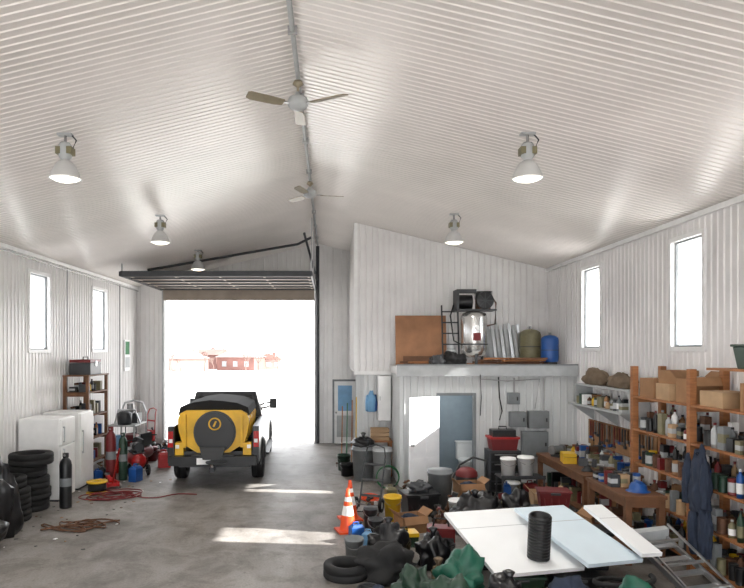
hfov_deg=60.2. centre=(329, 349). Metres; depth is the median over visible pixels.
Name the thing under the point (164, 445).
pile
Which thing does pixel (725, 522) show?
bottles
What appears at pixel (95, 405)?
cans
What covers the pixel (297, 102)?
ceiling fan
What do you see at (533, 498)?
cardboard box
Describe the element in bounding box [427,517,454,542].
toolbox
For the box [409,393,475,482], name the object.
door
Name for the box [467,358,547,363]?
lumber offcuts
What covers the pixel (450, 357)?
tarp
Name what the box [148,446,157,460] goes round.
bucket
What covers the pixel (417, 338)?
plywood sheet
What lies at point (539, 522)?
drain pipe
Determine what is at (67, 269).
conduit
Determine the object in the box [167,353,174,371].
bare tree
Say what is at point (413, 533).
box
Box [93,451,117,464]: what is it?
baseboard
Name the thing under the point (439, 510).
pile
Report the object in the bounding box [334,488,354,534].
traffic cone
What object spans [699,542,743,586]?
jugs
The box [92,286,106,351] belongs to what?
window
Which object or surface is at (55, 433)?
refrigerator
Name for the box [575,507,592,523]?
cardboard box
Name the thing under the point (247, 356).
bare tree
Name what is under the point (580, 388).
wall shelf
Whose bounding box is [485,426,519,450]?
crate
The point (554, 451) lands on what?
grinder
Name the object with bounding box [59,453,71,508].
gas cylinder
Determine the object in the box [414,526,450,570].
garbage bag
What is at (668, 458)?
cans
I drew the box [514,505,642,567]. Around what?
board
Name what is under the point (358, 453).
bin
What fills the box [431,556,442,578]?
garbage bag
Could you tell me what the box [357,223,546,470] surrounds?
wall
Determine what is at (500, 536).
board
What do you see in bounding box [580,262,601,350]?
window
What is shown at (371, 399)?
coat
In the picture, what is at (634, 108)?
ceiling
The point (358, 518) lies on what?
traffic cone
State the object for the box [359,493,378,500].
extension cord
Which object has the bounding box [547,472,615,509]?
bench parts
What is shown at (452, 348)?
cylinder
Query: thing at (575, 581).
tarp
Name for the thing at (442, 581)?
tarp
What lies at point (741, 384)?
cardboard box
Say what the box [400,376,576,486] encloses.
wall
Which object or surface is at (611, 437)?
tool
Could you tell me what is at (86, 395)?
shelf rack
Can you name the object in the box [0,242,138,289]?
trim
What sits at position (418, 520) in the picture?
cardboard box
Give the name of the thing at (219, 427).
car
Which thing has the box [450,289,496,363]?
air compressor
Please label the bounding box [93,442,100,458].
boxes
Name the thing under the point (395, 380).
wall
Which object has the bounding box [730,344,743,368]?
storage tote
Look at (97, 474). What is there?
jerry can
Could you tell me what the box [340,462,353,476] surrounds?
bucket
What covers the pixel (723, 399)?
cardboard box
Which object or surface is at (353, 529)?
jug
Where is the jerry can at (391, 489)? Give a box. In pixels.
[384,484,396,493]
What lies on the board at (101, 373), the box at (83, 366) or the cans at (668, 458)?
the box at (83, 366)
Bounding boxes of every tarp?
[354,540,416,585]
[390,563,434,587]
[428,354,445,363]
[428,573,468,587]
[432,543,484,587]
[444,351,466,363]
[548,575,589,587]
[581,367,608,385]
[606,372,629,388]
[619,574,651,587]
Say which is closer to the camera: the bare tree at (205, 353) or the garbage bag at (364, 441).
the garbage bag at (364, 441)
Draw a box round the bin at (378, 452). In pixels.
[372,446,392,483]
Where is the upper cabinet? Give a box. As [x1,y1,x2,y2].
[377,376,390,420]
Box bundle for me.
[0,456,23,539]
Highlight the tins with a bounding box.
[593,467,640,486]
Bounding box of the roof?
[31,238,701,296]
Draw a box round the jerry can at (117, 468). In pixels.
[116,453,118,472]
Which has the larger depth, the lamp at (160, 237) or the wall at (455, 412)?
the wall at (455, 412)
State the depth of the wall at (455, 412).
15.90 m
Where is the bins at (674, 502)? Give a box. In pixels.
[646,480,718,516]
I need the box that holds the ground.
[167,356,313,442]
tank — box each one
[519,326,540,361]
[541,333,558,363]
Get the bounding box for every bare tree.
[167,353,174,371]
[201,351,207,371]
[242,354,252,371]
[253,349,267,370]
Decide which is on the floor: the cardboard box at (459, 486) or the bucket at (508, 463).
the cardboard box at (459, 486)
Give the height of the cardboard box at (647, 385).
0.302 m
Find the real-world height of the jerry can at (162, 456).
0.467 m
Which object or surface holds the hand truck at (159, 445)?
on the floor
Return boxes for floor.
[0,443,730,587]
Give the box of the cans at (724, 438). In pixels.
[703,422,743,454]
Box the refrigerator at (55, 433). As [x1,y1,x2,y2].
[19,415,74,501]
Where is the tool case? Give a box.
[560,451,578,463]
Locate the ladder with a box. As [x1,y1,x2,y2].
[441,305,459,355]
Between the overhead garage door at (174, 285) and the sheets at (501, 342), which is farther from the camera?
the overhead garage door at (174, 285)
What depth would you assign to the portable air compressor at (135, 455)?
15.49 m
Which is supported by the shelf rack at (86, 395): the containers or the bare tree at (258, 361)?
the containers
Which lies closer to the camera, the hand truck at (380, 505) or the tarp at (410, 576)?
the tarp at (410, 576)
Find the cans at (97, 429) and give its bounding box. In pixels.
[93,422,101,434]
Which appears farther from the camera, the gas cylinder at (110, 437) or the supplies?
the gas cylinder at (110, 437)
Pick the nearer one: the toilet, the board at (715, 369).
the board at (715, 369)
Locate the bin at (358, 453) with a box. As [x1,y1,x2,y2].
[351,446,373,481]
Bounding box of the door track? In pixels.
[147,232,318,443]
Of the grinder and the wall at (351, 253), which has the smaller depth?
the grinder
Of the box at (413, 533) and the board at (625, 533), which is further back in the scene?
the box at (413, 533)
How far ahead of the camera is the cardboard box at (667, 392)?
9.39 m
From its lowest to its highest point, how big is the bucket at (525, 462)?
0.380 m
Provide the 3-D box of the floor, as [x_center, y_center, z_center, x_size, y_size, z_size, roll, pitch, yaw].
[-0.410,3.140,8.000,11.780,0.200,26.000,0,0,0]
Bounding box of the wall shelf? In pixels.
[568,383,649,427]
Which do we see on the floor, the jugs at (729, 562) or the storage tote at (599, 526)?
the storage tote at (599, 526)
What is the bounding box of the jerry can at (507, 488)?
[504,481,510,494]
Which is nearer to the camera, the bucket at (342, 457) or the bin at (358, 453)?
the bin at (358, 453)
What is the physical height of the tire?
0.200 m
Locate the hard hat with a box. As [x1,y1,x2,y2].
[626,479,650,493]
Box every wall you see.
[0,247,136,462]
[137,244,396,442]
[349,231,353,369]
[356,375,363,436]
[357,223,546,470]
[391,373,399,485]
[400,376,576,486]
[439,396,471,471]
[547,202,743,552]
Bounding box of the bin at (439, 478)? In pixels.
[427,467,452,509]
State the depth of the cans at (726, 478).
8.03 m
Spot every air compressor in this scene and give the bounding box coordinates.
[127,437,150,476]
[128,432,156,467]
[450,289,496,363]
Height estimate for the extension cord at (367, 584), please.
0.109 m
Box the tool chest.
[484,448,520,495]
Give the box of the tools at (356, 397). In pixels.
[336,397,356,466]
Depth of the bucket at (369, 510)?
10.85 m
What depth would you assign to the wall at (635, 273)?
10.84 m
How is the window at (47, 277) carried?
in the wall at (31, 384)
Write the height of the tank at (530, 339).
0.954 m
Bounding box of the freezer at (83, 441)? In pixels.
[43,410,92,489]
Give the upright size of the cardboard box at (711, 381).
0.459 m
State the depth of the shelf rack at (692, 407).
8.74 m
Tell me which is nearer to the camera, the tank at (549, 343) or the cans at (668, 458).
the cans at (668, 458)
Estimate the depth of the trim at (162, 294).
20.85 m
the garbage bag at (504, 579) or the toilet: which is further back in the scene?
the toilet
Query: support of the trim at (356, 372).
attached to the wall at (399, 274)
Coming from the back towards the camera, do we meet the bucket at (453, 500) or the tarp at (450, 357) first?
the tarp at (450, 357)
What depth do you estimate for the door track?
20.67 m
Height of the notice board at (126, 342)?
0.950 m
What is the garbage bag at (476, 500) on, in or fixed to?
on the floor
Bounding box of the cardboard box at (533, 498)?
[523,483,561,503]
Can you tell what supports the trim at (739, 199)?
attached to the wall at (635, 273)
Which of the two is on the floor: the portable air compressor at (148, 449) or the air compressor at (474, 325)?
the portable air compressor at (148, 449)
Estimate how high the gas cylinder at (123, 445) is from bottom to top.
1.100 m
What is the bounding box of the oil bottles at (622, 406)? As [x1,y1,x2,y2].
[576,393,628,412]
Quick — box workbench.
[536,452,643,515]
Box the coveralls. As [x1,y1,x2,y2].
[681,443,713,559]
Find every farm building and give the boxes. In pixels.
[167,349,208,371]
[188,348,226,368]
[216,347,265,370]
[263,352,281,369]
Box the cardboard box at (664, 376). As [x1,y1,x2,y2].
[658,370,698,383]
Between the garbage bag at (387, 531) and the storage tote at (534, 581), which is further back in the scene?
the garbage bag at (387, 531)
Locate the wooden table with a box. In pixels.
[585,477,667,565]
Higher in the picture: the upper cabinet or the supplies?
the upper cabinet
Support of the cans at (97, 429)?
on the shelf rack at (86, 395)
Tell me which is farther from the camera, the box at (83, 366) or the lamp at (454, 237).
the box at (83, 366)
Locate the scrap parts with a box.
[599,503,646,539]
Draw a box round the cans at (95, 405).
[70,400,100,413]
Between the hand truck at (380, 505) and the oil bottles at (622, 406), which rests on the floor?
the hand truck at (380, 505)
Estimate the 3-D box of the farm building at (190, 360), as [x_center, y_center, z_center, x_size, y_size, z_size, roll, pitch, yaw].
[-21.197,1.490,95.289,5.600,3.200,7.600,0,0,-20]
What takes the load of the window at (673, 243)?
in the wall at (635, 273)
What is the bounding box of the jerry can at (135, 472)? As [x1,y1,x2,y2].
[129,463,142,481]
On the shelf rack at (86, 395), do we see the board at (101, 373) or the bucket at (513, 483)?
the board at (101, 373)
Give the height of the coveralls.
1.458 m
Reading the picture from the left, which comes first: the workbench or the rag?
the rag
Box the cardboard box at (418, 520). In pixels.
[389,506,432,532]
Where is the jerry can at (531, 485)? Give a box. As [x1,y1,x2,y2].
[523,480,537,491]
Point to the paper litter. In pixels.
(169, 479)
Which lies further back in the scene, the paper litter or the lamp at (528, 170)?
the paper litter
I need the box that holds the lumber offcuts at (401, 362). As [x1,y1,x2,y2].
[396,361,428,363]
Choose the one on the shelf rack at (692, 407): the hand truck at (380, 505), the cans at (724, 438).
the cans at (724, 438)
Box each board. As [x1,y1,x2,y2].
[62,373,108,376]
[124,340,129,370]
[444,508,584,576]
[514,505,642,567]
[583,504,661,557]
[706,368,743,371]
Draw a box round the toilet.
[455,440,471,466]
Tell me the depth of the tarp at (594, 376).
12.49 m
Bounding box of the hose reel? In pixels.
[86,479,107,494]
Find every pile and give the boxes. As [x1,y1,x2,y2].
[97,461,105,477]
[160,439,167,449]
[363,496,373,518]
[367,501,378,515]
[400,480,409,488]
[432,506,446,523]
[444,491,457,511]
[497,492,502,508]
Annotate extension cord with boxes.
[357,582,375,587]
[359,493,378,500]
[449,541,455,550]
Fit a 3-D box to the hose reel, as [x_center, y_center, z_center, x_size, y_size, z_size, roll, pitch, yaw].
[-4.950,2.910,13.600,0.440,0.260,0.440,0,0,0]
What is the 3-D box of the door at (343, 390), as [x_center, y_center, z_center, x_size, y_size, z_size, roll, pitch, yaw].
[0.490,2.000,20.925,0.820,2.080,0.190,0,0,0]
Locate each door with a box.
[119,218,315,443]
[332,379,355,442]
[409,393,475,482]
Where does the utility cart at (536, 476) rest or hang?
on the floor
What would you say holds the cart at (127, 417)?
on the floor
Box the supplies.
[564,437,629,471]
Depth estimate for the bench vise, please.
11.35 m
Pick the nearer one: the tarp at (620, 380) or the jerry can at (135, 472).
the tarp at (620, 380)
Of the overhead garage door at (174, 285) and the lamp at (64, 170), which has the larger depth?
the overhead garage door at (174, 285)
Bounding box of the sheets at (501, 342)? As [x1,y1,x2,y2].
[486,323,519,357]
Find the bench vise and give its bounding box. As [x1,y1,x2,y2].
[578,458,604,471]
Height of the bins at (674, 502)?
0.337 m
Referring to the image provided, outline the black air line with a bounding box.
[480,375,539,419]
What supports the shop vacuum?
on the floor
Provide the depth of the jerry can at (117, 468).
15.86 m
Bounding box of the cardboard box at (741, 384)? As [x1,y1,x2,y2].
[740,383,743,411]
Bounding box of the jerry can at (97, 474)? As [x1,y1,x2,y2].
[93,468,102,478]
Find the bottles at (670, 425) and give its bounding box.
[640,404,716,441]
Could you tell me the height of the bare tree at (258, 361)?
3.208 m
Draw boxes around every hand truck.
[147,407,161,449]
[354,444,385,513]
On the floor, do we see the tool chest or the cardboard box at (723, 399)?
the tool chest
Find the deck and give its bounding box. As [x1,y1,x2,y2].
[390,364,577,375]
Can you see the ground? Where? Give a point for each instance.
(292, 386)
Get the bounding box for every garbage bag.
[0,520,9,541]
[350,432,374,446]
[367,517,410,549]
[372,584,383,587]
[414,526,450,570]
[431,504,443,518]
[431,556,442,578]
[449,489,498,533]
[488,569,520,587]
[501,487,531,508]
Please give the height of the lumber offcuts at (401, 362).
0.085 m
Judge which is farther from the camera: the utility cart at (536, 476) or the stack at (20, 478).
the utility cart at (536, 476)
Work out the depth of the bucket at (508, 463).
12.39 m
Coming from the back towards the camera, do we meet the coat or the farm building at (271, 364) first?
the farm building at (271, 364)
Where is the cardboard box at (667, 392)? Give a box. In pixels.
[656,383,675,400]
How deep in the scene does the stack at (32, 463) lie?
11.92 m
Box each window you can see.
[28,268,50,352]
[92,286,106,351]
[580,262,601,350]
[668,228,706,350]
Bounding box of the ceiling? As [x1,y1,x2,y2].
[0,0,743,286]
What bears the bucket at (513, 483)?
on the floor
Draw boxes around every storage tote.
[398,489,440,516]
[514,574,546,587]
[531,504,577,511]
[535,486,572,507]
[548,566,601,587]
[580,524,613,569]
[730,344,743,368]
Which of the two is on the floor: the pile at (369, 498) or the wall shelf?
the pile at (369, 498)
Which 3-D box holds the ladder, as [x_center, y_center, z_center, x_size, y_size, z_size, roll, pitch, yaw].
[2.980,-0.370,15.850,0.430,1.494,0.269,0,0,0]
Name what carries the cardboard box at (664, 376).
on the cardboard box at (667, 392)
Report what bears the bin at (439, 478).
on the floor
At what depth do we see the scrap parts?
9.53 m
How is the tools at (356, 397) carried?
on the floor
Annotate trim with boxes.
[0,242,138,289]
[162,294,314,442]
[354,223,391,374]
[545,194,743,271]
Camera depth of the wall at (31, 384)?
14.85 m
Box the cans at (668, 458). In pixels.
[642,443,716,476]
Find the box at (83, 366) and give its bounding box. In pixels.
[69,356,100,374]
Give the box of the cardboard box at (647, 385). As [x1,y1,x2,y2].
[640,377,657,397]
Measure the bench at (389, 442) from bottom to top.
0.860 m
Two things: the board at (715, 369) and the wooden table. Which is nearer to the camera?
the board at (715, 369)
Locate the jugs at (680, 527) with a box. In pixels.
[641,509,716,555]
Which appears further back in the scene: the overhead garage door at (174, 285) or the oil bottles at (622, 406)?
the overhead garage door at (174, 285)
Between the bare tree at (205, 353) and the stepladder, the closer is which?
the stepladder
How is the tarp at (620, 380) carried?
on the wall shelf
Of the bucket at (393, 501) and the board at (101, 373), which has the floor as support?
the bucket at (393, 501)
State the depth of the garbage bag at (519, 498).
10.29 m
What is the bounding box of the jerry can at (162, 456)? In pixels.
[158,449,170,467]
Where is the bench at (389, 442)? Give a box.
[374,437,392,476]
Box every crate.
[370,427,388,439]
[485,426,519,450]
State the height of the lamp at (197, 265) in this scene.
0.562 m
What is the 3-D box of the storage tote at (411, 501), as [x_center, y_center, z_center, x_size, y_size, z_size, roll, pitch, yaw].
[1.653,2.830,11.838,0.660,0.420,0.565,0,0,-12]
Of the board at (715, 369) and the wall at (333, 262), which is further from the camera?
the wall at (333, 262)
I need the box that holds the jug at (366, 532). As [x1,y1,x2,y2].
[362,528,373,545]
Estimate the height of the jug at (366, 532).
0.287 m
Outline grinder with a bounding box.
[548,444,566,457]
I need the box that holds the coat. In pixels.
[365,390,376,411]
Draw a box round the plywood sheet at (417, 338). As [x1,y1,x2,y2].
[395,316,446,362]
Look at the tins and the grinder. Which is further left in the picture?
the grinder
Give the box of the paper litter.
[3,479,171,549]
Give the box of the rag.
[406,479,432,492]
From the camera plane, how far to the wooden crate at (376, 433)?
15.44 m
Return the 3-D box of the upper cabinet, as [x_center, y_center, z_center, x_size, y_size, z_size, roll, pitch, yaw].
[1.340,1.190,15.886,0.320,1.100,0.348,0,0,0]
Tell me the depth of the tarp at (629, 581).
6.83 m
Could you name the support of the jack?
on the floor
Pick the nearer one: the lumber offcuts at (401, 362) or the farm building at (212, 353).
the lumber offcuts at (401, 362)
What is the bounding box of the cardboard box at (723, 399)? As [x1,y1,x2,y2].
[700,390,739,408]
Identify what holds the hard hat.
on the wooden table
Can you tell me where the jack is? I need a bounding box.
[99,448,121,488]
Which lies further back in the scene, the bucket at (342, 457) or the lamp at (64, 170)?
the bucket at (342, 457)
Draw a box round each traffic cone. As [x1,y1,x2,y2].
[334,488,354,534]
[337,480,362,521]
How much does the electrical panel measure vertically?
1.730 m
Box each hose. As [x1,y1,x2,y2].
[40,518,119,532]
[78,488,196,500]
[376,465,399,488]
[592,573,656,587]
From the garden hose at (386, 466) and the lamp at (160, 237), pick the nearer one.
the lamp at (160, 237)
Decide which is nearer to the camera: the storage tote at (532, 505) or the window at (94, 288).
the storage tote at (532, 505)
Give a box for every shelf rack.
[63,375,107,467]
[630,366,743,587]
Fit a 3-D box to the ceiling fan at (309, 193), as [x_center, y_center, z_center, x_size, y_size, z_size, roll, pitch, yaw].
[-0.303,-3.197,12.744,1.163,0.325,1.221,0,0,0]
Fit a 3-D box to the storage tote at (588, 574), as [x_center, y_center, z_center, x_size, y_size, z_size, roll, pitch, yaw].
[3.050,2.905,7.987,0.600,0.270,0.485,0,0,2]
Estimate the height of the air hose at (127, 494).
0.094 m
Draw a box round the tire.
[323,556,366,583]
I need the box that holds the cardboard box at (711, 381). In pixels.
[670,370,722,403]
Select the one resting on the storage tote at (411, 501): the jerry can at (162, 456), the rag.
the rag
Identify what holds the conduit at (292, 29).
attached to the ceiling
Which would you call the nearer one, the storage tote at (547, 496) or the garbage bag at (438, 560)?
the garbage bag at (438, 560)
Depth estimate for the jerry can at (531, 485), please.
12.39 m
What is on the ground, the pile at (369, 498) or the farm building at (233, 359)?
the farm building at (233, 359)
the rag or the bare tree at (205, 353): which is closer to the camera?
the rag
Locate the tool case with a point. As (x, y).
(566, 457)
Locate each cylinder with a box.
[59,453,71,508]
[106,427,115,478]
[119,433,127,480]
[446,345,457,353]
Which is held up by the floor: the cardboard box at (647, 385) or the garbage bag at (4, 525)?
the garbage bag at (4, 525)
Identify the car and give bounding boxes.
[168,388,276,477]
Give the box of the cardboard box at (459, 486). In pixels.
[452,476,489,496]
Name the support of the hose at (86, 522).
on the floor
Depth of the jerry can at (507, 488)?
12.40 m
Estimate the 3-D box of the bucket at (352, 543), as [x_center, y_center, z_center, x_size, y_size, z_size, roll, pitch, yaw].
[0.350,2.890,9.350,0.298,0.300,0.291,0,0,0]
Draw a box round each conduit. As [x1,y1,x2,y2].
[0,248,137,411]
[286,0,317,245]
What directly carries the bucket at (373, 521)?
on the floor
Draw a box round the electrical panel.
[507,378,548,456]
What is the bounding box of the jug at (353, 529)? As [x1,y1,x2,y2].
[348,521,364,535]
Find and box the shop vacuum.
[451,456,486,488]
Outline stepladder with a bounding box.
[632,523,734,587]
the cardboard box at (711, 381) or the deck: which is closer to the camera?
the cardboard box at (711, 381)
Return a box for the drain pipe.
[527,511,551,561]
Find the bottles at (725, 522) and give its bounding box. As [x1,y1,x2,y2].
[711,507,743,542]
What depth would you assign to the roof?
11.55 m
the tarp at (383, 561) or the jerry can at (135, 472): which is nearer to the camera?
the tarp at (383, 561)
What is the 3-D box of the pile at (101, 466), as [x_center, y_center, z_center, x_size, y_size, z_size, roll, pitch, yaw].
[-5.450,2.839,15.220,0.276,0.401,0.258,0,0,-43]
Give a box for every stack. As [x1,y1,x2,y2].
[8,450,53,512]
[12,473,31,521]
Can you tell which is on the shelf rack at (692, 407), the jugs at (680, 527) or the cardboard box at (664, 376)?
the jugs at (680, 527)
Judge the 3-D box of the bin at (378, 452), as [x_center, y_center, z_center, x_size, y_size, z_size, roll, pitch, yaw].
[1.200,2.640,14.700,0.483,0.800,0.478,0,0,0]
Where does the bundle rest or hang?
on the floor
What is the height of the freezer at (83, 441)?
1.680 m
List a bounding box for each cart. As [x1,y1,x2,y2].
[108,399,146,450]
[495,473,545,499]
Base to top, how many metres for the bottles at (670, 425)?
0.414 m
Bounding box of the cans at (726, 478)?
[710,459,743,498]
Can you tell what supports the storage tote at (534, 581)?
on the floor
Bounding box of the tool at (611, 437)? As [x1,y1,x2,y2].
[588,419,657,459]
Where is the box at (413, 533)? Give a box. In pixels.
[400,526,418,547]
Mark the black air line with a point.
(498, 380)
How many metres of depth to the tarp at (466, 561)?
7.66 m
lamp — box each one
[48,133,81,182]
[150,215,169,244]
[190,250,204,270]
[444,213,463,244]
[511,132,543,182]
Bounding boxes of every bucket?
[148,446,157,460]
[337,453,350,470]
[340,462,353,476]
[344,535,363,555]
[363,505,377,528]
[367,516,383,530]
[383,493,401,521]
[448,497,459,508]
[500,456,516,475]
[504,480,520,493]
[517,455,534,475]
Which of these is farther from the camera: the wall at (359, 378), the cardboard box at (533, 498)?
the wall at (359, 378)
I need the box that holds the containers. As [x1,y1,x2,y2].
[69,379,101,391]
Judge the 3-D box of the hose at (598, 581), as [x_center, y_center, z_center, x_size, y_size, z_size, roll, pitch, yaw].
[3.400,2.810,7.400,0.720,0.438,0.460,0,0,0]
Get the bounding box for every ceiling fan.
[246,80,348,125]
[287,181,343,201]
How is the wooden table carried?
on the floor

